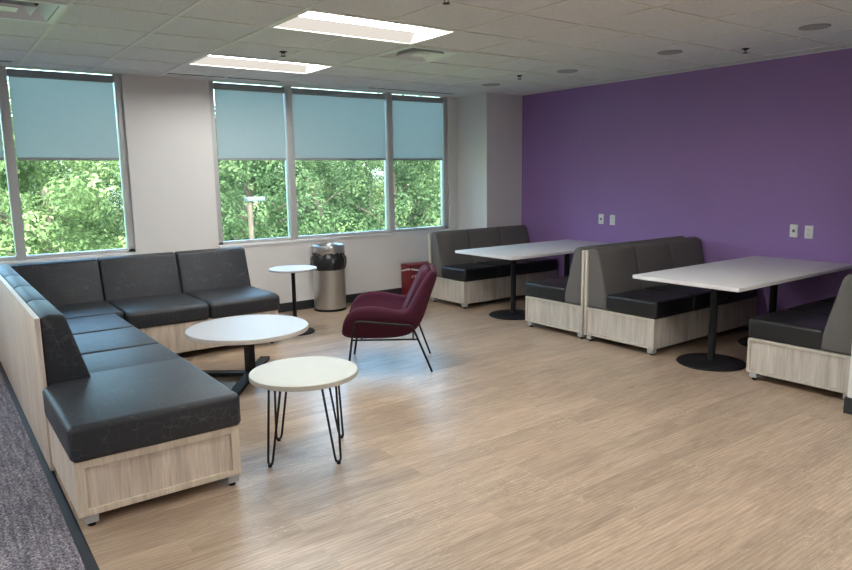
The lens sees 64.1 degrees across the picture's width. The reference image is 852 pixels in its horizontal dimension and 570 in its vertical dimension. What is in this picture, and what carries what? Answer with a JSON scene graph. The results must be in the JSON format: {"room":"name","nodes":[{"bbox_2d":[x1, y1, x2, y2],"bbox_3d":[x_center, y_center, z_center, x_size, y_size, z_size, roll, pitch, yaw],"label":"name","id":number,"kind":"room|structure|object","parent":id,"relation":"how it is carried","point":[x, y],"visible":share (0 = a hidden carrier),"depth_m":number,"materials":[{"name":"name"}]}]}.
{"room":"office break room","nodes":[
{"label":"office break room","id":0,"kind":"room"},
{"bbox_2d":[0,372,85,569],"bbox_3d":[-2.843,1.672,0.097,5.580,0.124,11.530,-8,11,-36],"label":"floor","id":1,"kind":"structure","parent":0,"point":[35,534],"depth_m":3.27,"materials":[{"name":"grey carpet"}]},
{"bbox_2d":[9,74,458,303],"bbox_3d":[-3.826,-0.783,6.311,12.180,3.020,0.115,-8,11,-36],"label":"wall","id":2,"kind":"structure","parent":0,"point":[168,131],"depth_m":7.19,"materials":[{"name":"white paint"}]},
{"bbox_2d":[0,66,136,264],"bbox_3d":[-4.347,-1.023,5.885,3.335,1.795,0.137,-8,11,-36],"label":"window","id":3,"kind":"structure","parent":2,"relation":"in","point":[20,256],"depth_m":6.41,"materials":[{"name":"grey"}]},
{"bbox_2d":[0,129,3,159],"bbox_3d":[-4.388,-1.473,5.782,1.317,0.817,0.050,-8,11,-36],"label":"roller shade","id":4,"kind":"object","parent":3,"relation":"attached to","point":[1,146],"visible":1,"depth_m":6.21,"materials":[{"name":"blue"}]},
{"bbox_2d":[6,68,118,159],"bbox_3d":[-3.425,-1.601,6.481,0.900,0.817,0.050,-8,11,-36],"label":"roller shade","id":5,"kind":"object","parent":3,"relation":"attached to","point":[56,115],"visible":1,"depth_m":6.46,"materials":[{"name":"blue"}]},
{"bbox_2d":[208,80,449,247],"bbox_3d":[-1.015,-1.466,8.303,3.225,1.795,0.137,-8,11,-36],"label":"window","id":6,"kind":"structure","parent":2,"relation":"in","point":[290,177],"depth_m":8.17,"materials":[{"name":"grey"}]},
{"bbox_2d":[213,82,285,159],"bbox_3d":[-1.938,-1.798,7.559,0.810,0.817,0.050,-8,11,-36],"label":"roller shade","id":7,"kind":"object","parent":6,"relation":"attached to","point":[249,118],"visible":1,"depth_m":7.55,"materials":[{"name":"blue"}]},
{"bbox_2d":[292,88,385,159],"bbox_3d":[-1.026,-1.919,8.221,1.282,0.817,0.050,-8,11,-36],"label":"roller shade","id":8,"kind":"object","parent":6,"relation":"attached to","point":[327,124],"visible":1,"depth_m":8.20,"materials":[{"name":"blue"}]},
{"bbox_2d":[392,94,442,159],"bbox_3d":[-0.107,-2.042,8.888,0.825,0.817,0.050,-8,11,-36],"label":"roller shade","id":9,"kind":"object","parent":6,"relation":"attached to","point":[417,120],"visible":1,"depth_m":8.88,"materials":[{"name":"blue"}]},
{"bbox_2d":[278,288,401,312],"bbox_3d":[-1.319,0.277,7.889,6.130,0.105,0.602,-8,11,-36],"label":"baseboard","id":10,"kind":"structure","parent":2,"relation":"attached to","point":[305,304],"depth_m":8.18,"materials":[{"name":"grey plastic"}]},
{"bbox_2d":[0,0,851,97],"bbox_3d":[-0.389,-1.270,1.486,11.780,0.006,11.530,-8,11,-36],"label":"ceiling","id":11,"kind":"structure","parent":0,"point":[606,41],"depth_m":5.21,"materials":[{"name":"tile"}]},
{"bbox_2d":[0,0,67,23],"bbox_3d":[-2.508,-1.698,4.043,0.586,0.113,0.586,-8,11,-36],"label":"ceiling vent","id":12,"kind":"object","parent":11,"relation":"in","point":[38,11],"visible":1,"depth_m":4.19,"materials":[{"name":"silver metal"}]},
{"bbox_2d":[165,72,281,81],"bbox_3d":[-2.055,-2.136,7.005,1.210,0.006,0.090,-8,11,-36],"label":"ceiling vent","id":13,"kind":"object","parent":11,"relation":"in","point":[168,72],"visible":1,"depth_m":6.95,"materials":[{"name":"white metal"}]},
{"bbox_2d":[188,55,332,73],"bbox_3d":[-1.514,-2.072,6.261,1.196,0.101,0.586,-8,11,-36],"label":"ceiling light","id":14,"kind":"object","parent":11,"relation":"attached to","point":[208,60],"visible":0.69,"depth_m":6.44,"materials":[{"name":"white plastic"}]},
{"bbox_2d":[269,10,456,44],"bbox_3d":[-0.428,-1.854,4.804,1.196,0.101,0.586,-8,11,-36],"label":"ceiling light","id":15,"kind":"object","parent":11,"relation":"attached to","point":[307,21],"visible":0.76,"depth_m":4.96,"materials":[{"name":"white plastic"}]},
{"bbox_2d":[275,16,414,42],"bbox_3d":[-0.555,-1.868,4.976,1.156,0.065,0.118,-8,11,-36],"label":"diffuser","id":16,"kind":"object","parent":15,"relation":"attached to","point":[300,23],"depth_m":4.97,"materials":[{"name":"white plastic"}]},
{"bbox_2d":[369,87,456,93],"bbox_3d":[-0.155,-2.389,8.383,1.310,0.006,0.090,-8,11,-36],"label":"ceiling vent","id":17,"kind":"object","parent":11,"relation":"in","point":[369,87],"visible":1,"depth_m":8.32,"materials":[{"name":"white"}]},
{"bbox_2d":[373,46,467,62],"bbox_3d":[-0.053,-2.024,5.824,0.586,0.113,0.586,-8,11,-36],"label":"ceiling vent","id":18,"kind":"object","parent":11,"relation":"in","point":[410,53],"visible":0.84,"depth_m":5.88,"materials":[{"name":"silver metal"}]},
{"bbox_2d":[482,83,499,85],"bbox_3d":[0.757,-2.326,7.916,0.210,0.008,0.210,-8,11,-36],"label":"ceiling speaker","id":19,"kind":"object","parent":11,"relation":"attached to","point":[488,84],"visible":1,"depth_m":7.88,"materials":[{"name":"grey"}]},
{"bbox_2d":[557,69,577,72],"bbox_3d":[1.443,-2.182,6.955,0.210,0.008,0.210,-8,11,-36],"label":"ceiling speaker","id":20,"kind":"object","parent":11,"relation":"attached to","point":[566,70],"visible":1,"depth_m":6.95,"materials":[{"name":"grey"}]},
{"bbox_2d":[558,70,575,72],"bbox_3d":[1.443,-2.182,6.954,0.190,0.006,0.190,-8,11,-36],"label":"grille","id":21,"kind":"object","parent":20,"relation":"attached to","point":[560,71],"depth_m":6.95,"materials":[{"name":"grey metal"}]},
{"bbox_2d":[657,50,682,54],"bbox_3d":[2.128,-2.029,5.943,0.210,0.008,0.210,-8,11,-36],"label":"ceiling speaker","id":22,"kind":"object","parent":11,"relation":"attached to","point":[666,52],"visible":1,"depth_m":5.93,"materials":[{"name":"grey"}]},
{"bbox_2d":[659,51,680,53],"bbox_3d":[2.128,-2.030,5.943,0.190,0.006,0.190,-8,11,-36],"label":"grille","id":23,"kind":"object","parent":22,"relation":"attached to","point":[661,52],"depth_m":5.93,"materials":[{"name":"grey metal"}]},
{"bbox_2d":[798,23,830,30],"bbox_3d":[2.838,-1.884,4.974,0.210,0.008,0.210,-8,11,-36],"label":"ceiling speaker","id":24,"kind":"object","parent":11,"relation":"attached to","point":[821,25],"visible":1,"depth_m":4.96,"materials":[{"name":"grey"}]},
{"bbox_2d":[800,25,828,29],"bbox_3d":[2.838,-1.885,4.974,0.190,0.006,0.190,-8,11,-36],"label":"grille","id":25,"kind":"object","parent":24,"relation":"attached to","point":[807,27],"depth_m":4.98,"materials":[{"name":"grey metal"}]},
{"bbox_2d":[54,295,851,569],"bbox_3d":[1.915,1.042,3.550,6.155,0.120,11.530,-8,11,-36],"label":"floor","id":26,"kind":"structure","parent":0,"point":[523,446],"depth_m":3.66,"materials":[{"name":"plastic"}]},
{"bbox_2d":[0,362,99,569],"bbox_3d":[-0.580,1.360,1.738,0.045,0.107,11.530,-8,11,-36],"label":"trim","id":27,"kind":"structure","parent":26,"relation":"on","point":[86,555],"depth_m":3.40,"materials":[{"name":"grey plastic"}]},
{"bbox_2d":[0,247,279,525],"bbox_3d":[-1.766,0.346,5.125,2.253,0.864,3.732,-8,11,-36],"label":"sectional sofa","id":28,"kind":"object","parent":26,"relation":"on","point":[89,347],"visible":0.95,"depth_m":3.76,"materials":[{"name":"black leather"}]},
{"bbox_2d":[0,264,19,277],"bbox_3d":[-3.376,0.129,5.618,0.225,0.541,0.930,-8,11,-36],"label":"cushion","id":29,"kind":"object","parent":28,"relation":"on","point":[6,270],"depth_m":5.54,"materials":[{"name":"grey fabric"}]},
{"bbox_2d":[4,275,30,288],"bbox_3d":[-2.899,0.224,4.978,0.225,0.541,0.667,-8,11,-36],"label":"cushion","id":30,"kind":"object","parent":28,"relation":"on","point":[11,281],"depth_m":4.85,"materials":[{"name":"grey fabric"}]},
{"bbox_2d":[14,286,45,303],"bbox_3d":[-2.499,0.305,4.441,0.225,0.541,0.673,-8,11,-36],"label":"cushion","id":31,"kind":"object","parent":28,"relation":"on","point":[25,294],"depth_m":4.30,"materials":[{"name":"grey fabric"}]},
{"bbox_2d":[10,258,103,305],"bbox_3d":[-3.288,0.054,6.098,0.697,0.532,0.247,-8,11,-36],"label":"cushion","id":32,"kind":"object","parent":28,"relation":"on","point":[74,281],"depth_m":6.08,"materials":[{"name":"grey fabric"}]},
{"bbox_2d":[27,299,90,386],"bbox_3d":[-2.115,0.382,3.926,0.225,0.541,0.610,-8,11,-36],"label":"cushion","id":33,"kind":"object","parent":28,"relation":"on","point":[61,359],"depth_m":3.65,"materials":[{"name":"grey fabric"}]},
{"bbox_2d":[54,301,123,318],"bbox_3d":[-3.003,0.291,5.792,0.668,0.157,0.725,-8,11,-36],"label":"seat cushion","id":34,"kind":"object","parent":28,"relation":"on","point":[70,309],"depth_m":5.84,"materials":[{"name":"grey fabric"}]},
{"bbox_2d":[66,313,134,334],"bbox_3d":[-2.616,0.377,5.221,0.606,0.157,0.653,-8,11,-36],"label":"seat cushion","id":35,"kind":"object","parent":28,"relation":"on","point":[105,321],"depth_m":5.23,"materials":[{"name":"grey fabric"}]},
{"bbox_2d":[73,327,159,354],"bbox_3d":[-2.225,0.456,4.697,0.606,0.157,0.655,-8,11,-36],"label":"seat cushion","id":36,"kind":"object","parent":28,"relation":"on","point":[90,342],"depth_m":4.68,"materials":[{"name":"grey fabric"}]},
{"bbox_2d":[82,344,180,372],"bbox_3d":[-1.872,0.527,4.223,0.606,0.157,0.526,-8,11,-36],"label":"seat cushion","id":37,"kind":"object","parent":28,"relation":"on","point":[103,360],"depth_m":4.22,"materials":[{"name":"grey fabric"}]},
{"bbox_2d":[97,252,181,302],"bbox_3d":[-2.724,-0.021,6.507,0.695,0.532,0.247,-8,11,-36],"label":"cushion","id":38,"kind":"object","parent":28,"relation":"on","point":[152,274],"depth_m":6.44,"materials":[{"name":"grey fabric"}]},
{"bbox_2d":[42,358,240,462],"bbox_3d":[-1.521,0.618,3.583,0.788,0.171,0.918,-8,11,-36],"label":"seat cushion","id":39,"kind":"object","parent":28,"relation":"on","point":[96,417],"depth_m":3.33,"materials":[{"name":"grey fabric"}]},
{"bbox_2d":[108,293,209,328],"bbox_3d":[-2.430,0.222,6.165,0.690,0.157,0.794,-8,11,-36],"label":"seat cushion","id":40,"kind":"object","parent":28,"relation":"on","point":[141,310],"depth_m":5.95,"materials":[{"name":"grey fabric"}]},
{"bbox_2d":[174,247,250,293],"bbox_3d":[-2.159,-0.096,6.917,0.697,0.532,0.247,-8,11,-36],"label":"cushion","id":41,"kind":"object","parent":28,"relation":"on","point":[217,268],"depth_m":6.84,"materials":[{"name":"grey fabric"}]},
{"bbox_2d":[185,285,279,318],"bbox_3d":[-1.879,0.149,6.565,0.669,0.157,0.794,-8,11,-36],"label":"seat cushion","id":42,"kind":"object","parent":28,"relation":"on","point":[222,301],"depth_m":6.35,"materials":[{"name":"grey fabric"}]},
{"bbox_2d":[185,315,308,395],"bbox_3d":[-1.391,0.530,5.362,0.934,0.415,0.934,-8,11,-36],"label":"coffee table","id":43,"kind":"object","parent":26,"relation":"on","point":[246,330],"visible":0.75,"depth_m":5.28,"materials":[{"name":"white laminate"}]},
{"bbox_2d":[268,265,316,335],"bbox_3d":[-1.337,0.154,6.915,0.480,0.660,0.480,-8,11,-36],"label":"side table","id":44,"kind":"object","parent":26,"relation":"on","point":[292,269],"visible":0.71,"depth_m":6.87,"materials":[{"name":"white laminate"}]},
{"bbox_2d":[249,356,357,467],"bbox_3d":[-0.686,0.722,3.887,0.606,0.484,0.606,7,12,40],"label":"table","id":45,"kind":"object","parent":26,"relation":"on","point":[297,374],"visible":1,"depth_m":3.76,"materials":[{"name":"beige laminate"}]},
{"bbox_2d":[310,243,346,311],"bbox_3d":[-1.147,-0.096,8.071,0.426,0.778,0.427,-8,11,-36],"label":"trash can","id":46,"kind":"object","parent":26,"relation":"on","point":[330,260],"visible":0.98,"depth_m":7.92,"materials":[{"name":"silver metal"}]},
{"bbox_2d":[342,263,436,371],"bbox_3d":[-0.295,0.257,5.679,0.778,0.818,0.787,-1,9,-1],"label":"armchair","id":47,"kind":"object","parent":26,"relation":"on","point":[372,314],"visible":1,"depth_m":5.38,"materials":[{"name":"red fabric"}]},
{"bbox_2d":[401,264,430,309],"bbox_3d":[-0.085,0.065,5.652,0.304,0.474,0.481,-1,9,-1],"label":"cushion","id":48,"kind":"object","parent":47,"relation":"on","point":[424,270],"depth_m":5.45,"materials":[{"name":"red fabric"}]},
{"bbox_2d":[401,261,428,294],"bbox_3d":[-0.097,-0.076,8.948,0.408,0.428,0.229,-8,11,-36],"label":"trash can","id":49,"kind":"object","parent":26,"relation":"on","point":[409,271],"visible":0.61,"depth_m":8.81,"materials":[{"name":"red plastic"}]},
{"bbox_2d":[428,225,557,308],"bbox_3d":[0.876,-0.269,8.640,1.579,0.876,0.694,-8,11,-36],"label":"bench","id":50,"kind":"object","parent":26,"relation":"on","point":[464,279],"visible":0.86,"depth_m":8.38,"materials":[{"name":"laminate"}]},
{"bbox_2d":[431,230,471,277],"bbox_3d":[0.328,-0.397,8.475,0.517,0.553,0.216,-8,11,-36],"label":"cushion","id":51,"kind":"object","parent":50,"relation":"on","point":[444,244],"depth_m":8.39,"materials":[{"name":"grey fabric"}]},
{"bbox_2d":[442,263,496,281],"bbox_3d":[0.525,-0.159,8.248,0.517,0.152,0.461,-8,11,-36],"label":"seat cushion","id":52,"kind":"object","parent":50,"relation":"on","point":[451,272],"depth_m":8.11,"materials":[{"name":"black leather"}]},
{"bbox_2d":[465,227,500,262],"bbox_3d":[0.748,-0.453,8.780,0.517,0.553,0.216,-8,11,-36],"label":"cushion","id":53,"kind":"object","parent":50,"relation":"on","point":[491,236],"depth_m":8.71,"materials":[{"name":"grey fabric"}]},
{"bbox_2d":[476,259,527,277],"bbox_3d":[0.945,-0.214,8.553,0.517,0.152,0.461,-8,11,-36],"label":"seat cushion","id":54,"kind":"object","parent":50,"relation":"on","point":[503,267],"depth_m":8.43,"materials":[{"name":"black leather"}]},
{"bbox_2d":[496,225,528,245],"bbox_3d":[1.168,-0.509,9.084,0.517,0.553,0.216,-8,11,-36],"label":"cushion","id":55,"kind":"object","parent":50,"relation":"on","point":[517,234],"depth_m":9.02,"materials":[{"name":"grey fabric"}]},
{"bbox_2d":[516,257,556,272],"bbox_3d":[1.364,-0.270,8.858,0.517,0.152,0.461,-8,11,-36],"label":"seat cushion","id":56,"kind":"object","parent":50,"relation":"on","point":[538,264],"depth_m":8.69,"materials":[{"name":"black leather"}]},
{"bbox_2d":[455,239,610,319],"bbox_3d":[1.335,-0.070,7.829,1.830,0.729,0.912,-8,11,-36],"label":"dining table","id":57,"kind":"object","parent":26,"relation":"on","point":[514,252],"visible":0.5,"depth_m":7.56,"materials":[{"name":"white laminate"}]},
{"bbox_2d":[525,236,684,338],"bbox_3d":[1.914,-0.047,7.165,1.676,0.876,0.777,-8,11,-36],"label":"bench","id":58,"kind":"object","parent":26,"relation":"on","point":[557,302],"visible":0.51,"depth_m":6.65,"materials":[{"name":"laminate"}]},
{"bbox_2d":[526,276,568,301],"bbox_3d":[1.399,0.039,6.940,0.549,0.152,0.544,-8,11,-36],"label":"seat cushion","id":59,"kind":"object","parent":58,"relation":"on","point":[555,289],"depth_m":6.82,"materials":[{"name":"black leather"}]},
{"bbox_2d":[565,243,617,304],"bbox_3d":[1.613,-0.117,6.616,0.549,0.553,0.216,-8,11,-36],"label":"cushion","id":60,"kind":"object","parent":58,"relation":"on","point":[575,289],"depth_m":6.42,"materials":[{"name":"grey fabric"}]},
{"bbox_2d":[616,239,652,244],"bbox_3d":[2.059,-0.176,6.939,0.549,0.553,0.216,-8,11,-36],"label":"cushion","id":61,"kind":"object","parent":58,"relation":"on","point":[648,240],"depth_m":6.81,"materials":[{"name":"grey fabric"}]},
{"bbox_2d":[650,236,684,240],"bbox_3d":[2.505,-0.235,7.263,0.549,0.553,0.216,-8,11,-36],"label":"cushion","id":62,"kind":"object","parent":58,"relation":"on","point":[676,237],"depth_m":7.12,"materials":[{"name":"grey fabric"}]},
{"bbox_2d":[584,237,756,354],"bbox_3d":[2.382,0.047,6.537,1.676,0.876,0.774,-8,11,-36],"label":"bench","id":63,"kind":"object","parent":26,"relation":"on","point":[618,307],"visible":0.91,"depth_m":6.25,"materials":[{"name":"leather"}]},
{"bbox_2d":[588,244,641,309],"bbox_3d":[1.785,-0.082,6.385,0.549,0.553,0.216,-8,11,-36],"label":"cushion","id":64,"kind":"object","parent":63,"relation":"on","point":[611,269],"depth_m":6.29,"materials":[{"name":"grey fabric"}]},
{"bbox_2d":[606,289,692,318],"bbox_3d":[2.005,0.161,6.126,0.549,0.152,0.541,-8,11,-36],"label":"seat cushion","id":65,"kind":"object","parent":63,"relation":"on","point":[626,303],"depth_m":5.99,"materials":[{"name":"black leather"}]},
{"bbox_2d":[629,240,672,288],"bbox_3d":[2.231,-0.142,6.708,0.549,0.553,0.216,-8,11,-36],"label":"cushion","id":66,"kind":"object","parent":63,"relation":"on","point":[653,256],"depth_m":6.64,"materials":[{"name":"grey fabric"}]},
{"bbox_2d":[664,237,704,267],"bbox_3d":[2.677,-0.201,7.032,0.549,0.553,0.216,-8,11,-36],"label":"cushion","id":67,"kind":"object","parent":63,"relation":"on","point":[684,252],"depth_m":6.97,"materials":[{"name":"grey fabric"}]},
{"bbox_2d":[645,283,726,310],"bbox_3d":[2.451,0.102,6.450,0.549,0.152,0.541,-8,11,-36],"label":"seat cushion","id":68,"kind":"object","parent":63,"relation":"on","point":[700,296],"depth_m":6.31,"materials":[{"name":"black leather"}]},
{"bbox_2d":[726,289,756,302],"bbox_3d":[2.897,0.043,6.773,0.549,0.152,0.541,-8,11,-36],"label":"seat cushion","id":69,"kind":"object","parent":63,"relation":"on","point":[750,295],"depth_m":6.56,"materials":[{"name":"black leather"}]},
{"bbox_2d":[633,256,851,371],"bbox_3d":[2.748,0.227,5.851,1.928,0.729,0.912,-8,11,-36],"label":"dining table","id":70,"kind":"object","parent":26,"relation":"on","point":[752,272],"visible":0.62,"depth_m":5.58,"materials":[{"name":"white laminate"}]},
{"bbox_2d":[746,274,851,398],"bbox_3d":[3.306,0.235,5.286,1.676,0.876,0.764,-8,11,-36],"label":"bench","id":71,"kind":"object","parent":26,"relation":"on","point":[810,344],"visible":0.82,"depth_m":4.83,"materials":[{"name":"laminate"}]},
{"bbox_2d":[748,309,828,349],"bbox_3d":[2.791,0.321,5.061,0.549,0.152,0.531,-8,11,-36],"label":"seat cushion","id":72,"kind":"object","parent":71,"relation":"on","point":[795,329],"depth_m":4.94,"materials":[{"name":"black leather"}]},
{"bbox_2d":[788,301,833,315],"bbox_3d":[3.236,0.262,5.385,0.549,0.152,0.531,-8,11,-36],"label":"seat cushion","id":73,"kind":"object","parent":71,"relation":"on","point":[817,307],"depth_m":5.43,"materials":[{"name":"black leather"}]},
{"bbox_2d":[820,296,836,302],"bbox_3d":[3.682,0.202,5.708,0.549,0.152,0.531,-8,11,-36],"label":"seat cushion","id":74,"kind":"object","parent":71,"relation":"on","point":[832,299],"depth_m":5.75,"materials":[{"name":"black leather"}]},
{"bbox_2d":[821,274,851,354],"bbox_3d":[3.001,0.164,4.742,0.549,0.553,0.216,-8,11,-36],"label":"cushion","id":75,"kind":"object","parent":71,"relation":"on","point":[836,337],"depth_m":4.58,"materials":[{"name":"grey fabric"}]},
{"bbox_2d":[457,92,521,229],"bbox_3d":[0.870,-1.343,9.285,0.630,2.790,0.590,-8,11,-36],"label":"column","id":76,"kind":"structure","parent":0,"point":[489,124],"depth_m":9.01,"materials":[{"name":"white paint"}]},
{"bbox_2d":[521,48,851,315],"bbox_3d":[4.450,-0.730,5.174,0.200,3.020,11.530,-8,11,-36],"label":"wall","id":77,"kind":"structure","parent":0,"point":[728,158],"depth_m":7.00,"materials":[{"name":"purple paint"}]},
{"bbox_2d":[598,214,603,223],"bbox_3d":[2.109,-0.796,8.207,0.012,0.120,0.074,-8,11,-36],"label":"wall outlet","id":78,"kind":"object","parent":77,"relation":"attached to","point":[601,216],"visible":1,"depth_m":8.20,"materials":[{"name":"white plastic"}]},
{"bbox_2d":[610,215,614,224],"bbox_3d":[2.209,-0.771,8.073,0.012,0.120,0.074,-8,11,-36],"label":"wall outlet","id":79,"kind":"object","parent":77,"relation":"attached to","point":[612,217],"visible":1,"depth_m":8.07,"materials":[{"name":"white plastic"}]},
{"bbox_2d":[789,224,797,236],"bbox_3d":[3.457,-0.509,6.401,0.012,0.120,0.074,-8,11,-36],"label":"wall outlet","id":80,"kind":"object","parent":77,"relation":"attached to","point":[793,227],"visible":1,"depth_m":6.40,"materials":[{"name":"white plastic"}]},
{"bbox_2d":[804,226,813,238],"bbox_3d":[3.538,-0.488,6.294,0.012,0.120,0.074,-8,11,-36],"label":"wall outlet","id":81,"kind":"object","parent":77,"relation":"attached to","point":[808,234],"visible":1,"depth_m":6.29,"materials":[{"name":"white plastic"}]},
{"bbox_2d":[847,349,851,397],"bbox_3d":[3.520,-0.541,4.691,1.900,2.590,0.180,-8,11,-36],"label":"wall","id":82,"kind":"structure","parent":0,"point":[849,395],"depth_m":4.37,"materials":[{"name":"white paint"}]},
{"bbox_2d":[843,396,851,414],"bbox_3d":[3.531,0.685,4.891,1.912,0.105,0.192,-8,11,-36],"label":"baseboard","id":83,"kind":"structure","parent":82,"relation":"attached to","point":[847,409],"depth_m":4.39,"materials":[{"name":"grey plastic"}]},
{"label":"outside","id":84,"kind":"structure","parent":0,"visible":0},
{"bbox_3d":[-17.591,-0.862,49.777,110.000,0.500,79.670,-8,11,-36],"label":"ground","id":85,"kind":"structure","parent":84,"visible":0},
{"bbox_2d":[0,165,38,250],"bbox_3d":[-16.678,-1.897,26.116,4.469,9.066,4.699,-8,12,-39],"label":"tree","id":86,"kind":"object","parent":85,"relation":"on","point":[1,234],"visible":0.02,"depth_m":26.07,"materials":[{"name":"green plant"}]},
{"bbox_2d":[0,131,103,254],"bbox_3d":[-12.870,-1.379,21.923,4.578,9.264,4.828,4,11,30],"label":"tree","id":87,"kind":"object","parent":85,"relation":"on","point":[32,186],"visible":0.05,"depth_m":21.81,"materials":[{"name":"green plant"}]},
{"bbox_2d":[3,161,103,247],"bbox_3d":[-17.641,-2.890,31.770,4.574,9.256,4.824,-2,9,-7],"label":"tree","id":88,"kind":"object","parent":85,"relation":"on","point":[26,161],"visible":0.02,"depth_m":31.81,"materials":[{"name":"green plant"}]},
{"bbox_2d":[0,77,126,256],"bbox_3d":[-9.721,-0.719,17.521,4.830,9.267,4.580,4,10,27],"label":"tree","id":89,"kind":"object","parent":85,"relation":"on","point":[47,213],"visible":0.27,"depth_m":17.09,"materials":[{"name":"green plant"}]},
{"bbox_2d":[67,160,125,247],"bbox_3d":[-12.414,-2.512,28.942,4.793,9.248,4.558,-5,10,-24],"label":"tree","id":90,"kind":"object","parent":85,"relation":"on","point":[117,212],"visible":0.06,"depth_m":27.76,"materials":[{"name":"green plant"}]},
{"bbox_2d":[111,188,122,225],"bbox_3d":[-13.763,-3.361,34.908,4.467,9.062,4.697,1,9,10],"label":"tree","id":91,"kind":"object","parent":85,"relation":"on","point":[117,188],"visible":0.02,"depth_m":34.03,"materials":[{"name":"green plant"}]},
{"bbox_2d":[119,115,243,243],"bbox_3d":[-8.811,-1.822,24.881,4.700,9.069,4.470,-9,12,-42],"label":"tree","id":92,"kind":"object","parent":85,"relation":"on","point":[224,209],"visible":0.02,"depth_m":24.21,"materials":[{"name":"green plant"}]},
{"bbox_2d":[222,160,285,239],"bbox_3d":[-8.373,-3.029,31.718,4.826,9.259,4.576,-3,9,-10],"label":"tree","id":93,"kind":"object","parent":85,"relation":"on","point":[263,224],"visible":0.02,"depth_m":31.30,"materials":[{"name":"green plant"}]},
{"bbox_2d":[244,197,264,238],"bbox_3d":[-4.145,0.856,17.139,0.460,6.100,0.240,-8,11,-36],"label":"lamp post","id":94,"kind":"object","parent":85,"relation":"on","point":[249,200],"visible":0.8,"depth_m":16.60,"materials":[{"name":"grey"}]},
{"bbox_2d":[229,164,284,237],"bbox_3d":[-9.697,-4.034,38.072,4.798,9.257,4.563,3,10,25],"label":"tree","id":95,"kind":"object","parent":85,"relation":"on","point":[229,164],"visible":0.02,"depth_m":37.42,"materials":[{"name":"green plant"}]},
{"bbox_2d":[215,114,333,240],"bbox_3d":[-5.442,-1.154,20.412,4.702,9.072,4.471,8,13,43],"label":"tree","id":96,"kind":"object","parent":85,"relation":"on","point":[261,179],"visible":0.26,"depth_m":19.38,"materials":[{"name":"green plant"}]},
{"bbox_2d":[261,160,372,236],"bbox_3d":[-4.453,-2.424,27.640,4.555,9.242,4.790,-6,10,-27],"label":"tree","id":97,"kind":"object","parent":85,"relation":"on","point":[312,178],"visible":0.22,"depth_m":27.53,"materials":[{"name":"green plant"}]},
{"bbox_2d":[300,162,377,229],"bbox_3d":[-5.619,-4.537,40.802,4.823,9.254,4.573,7,12,39],"label":"tree","id":98,"kind":"object","parent":85,"relation":"on","point":[316,162],"visible":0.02,"depth_m":40.60,"materials":[{"name":"green plant"}]},
{"bbox_2d":[298,160,383,231],"bbox_3d":[-4.484,-3.529,35.042,4.698,9.065,4.468,0,9,7],"label":"tree","id":99,"kind":"object","parent":85,"relation":"on","point":[370,174],"visible":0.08,"depth_m":34.31,"materials":[{"name":"green plant"}]},
{"bbox_2d":[325,160,440,233],"bbox_3d":[-1.239,-1.751,23.180,4.786,9.236,4.552,-6,11,-30],"label":"tree","id":100,"kind":"object","parent":85,"relation":"on","point":[407,174],"visible":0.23,"depth_m":22.53,"materials":[{"name":"green plant"}]},
{"bbox_2d":[370,162,398,229],"bbox_3d":[-1.407,-4.991,43.803,4.466,9.061,4.696,-7,11,-33],"label":"tree","id":101,"kind":"object","parent":85,"relation":"on","point":[397,162],"visible":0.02,"depth_m":42.83,"materials":[{"name":"green plant"}]},
{"bbox_2d":[366,160,440,230],"bbox_3d":[-0.609,-3.008,30.821,4.577,9.262,4.827,-3,9,-13],"label":"tree","id":102,"kind":"object","parent":85,"relation":"on","point":[381,187],"visible":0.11,"depth_m":29.69,"materials":[{"name":"green plant"}]},
{"bbox_2d":[383,163,440,216],"bbox_3d":[-0.293,-4.155,37.922,4.560,9.251,4.795,3,10,22],"label":"tree","id":103,"kind":"object","parent":85,"relation":"on","point":[399,163],"visible":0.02,"depth_m":37.35,"materials":[{"name":"green plant"}]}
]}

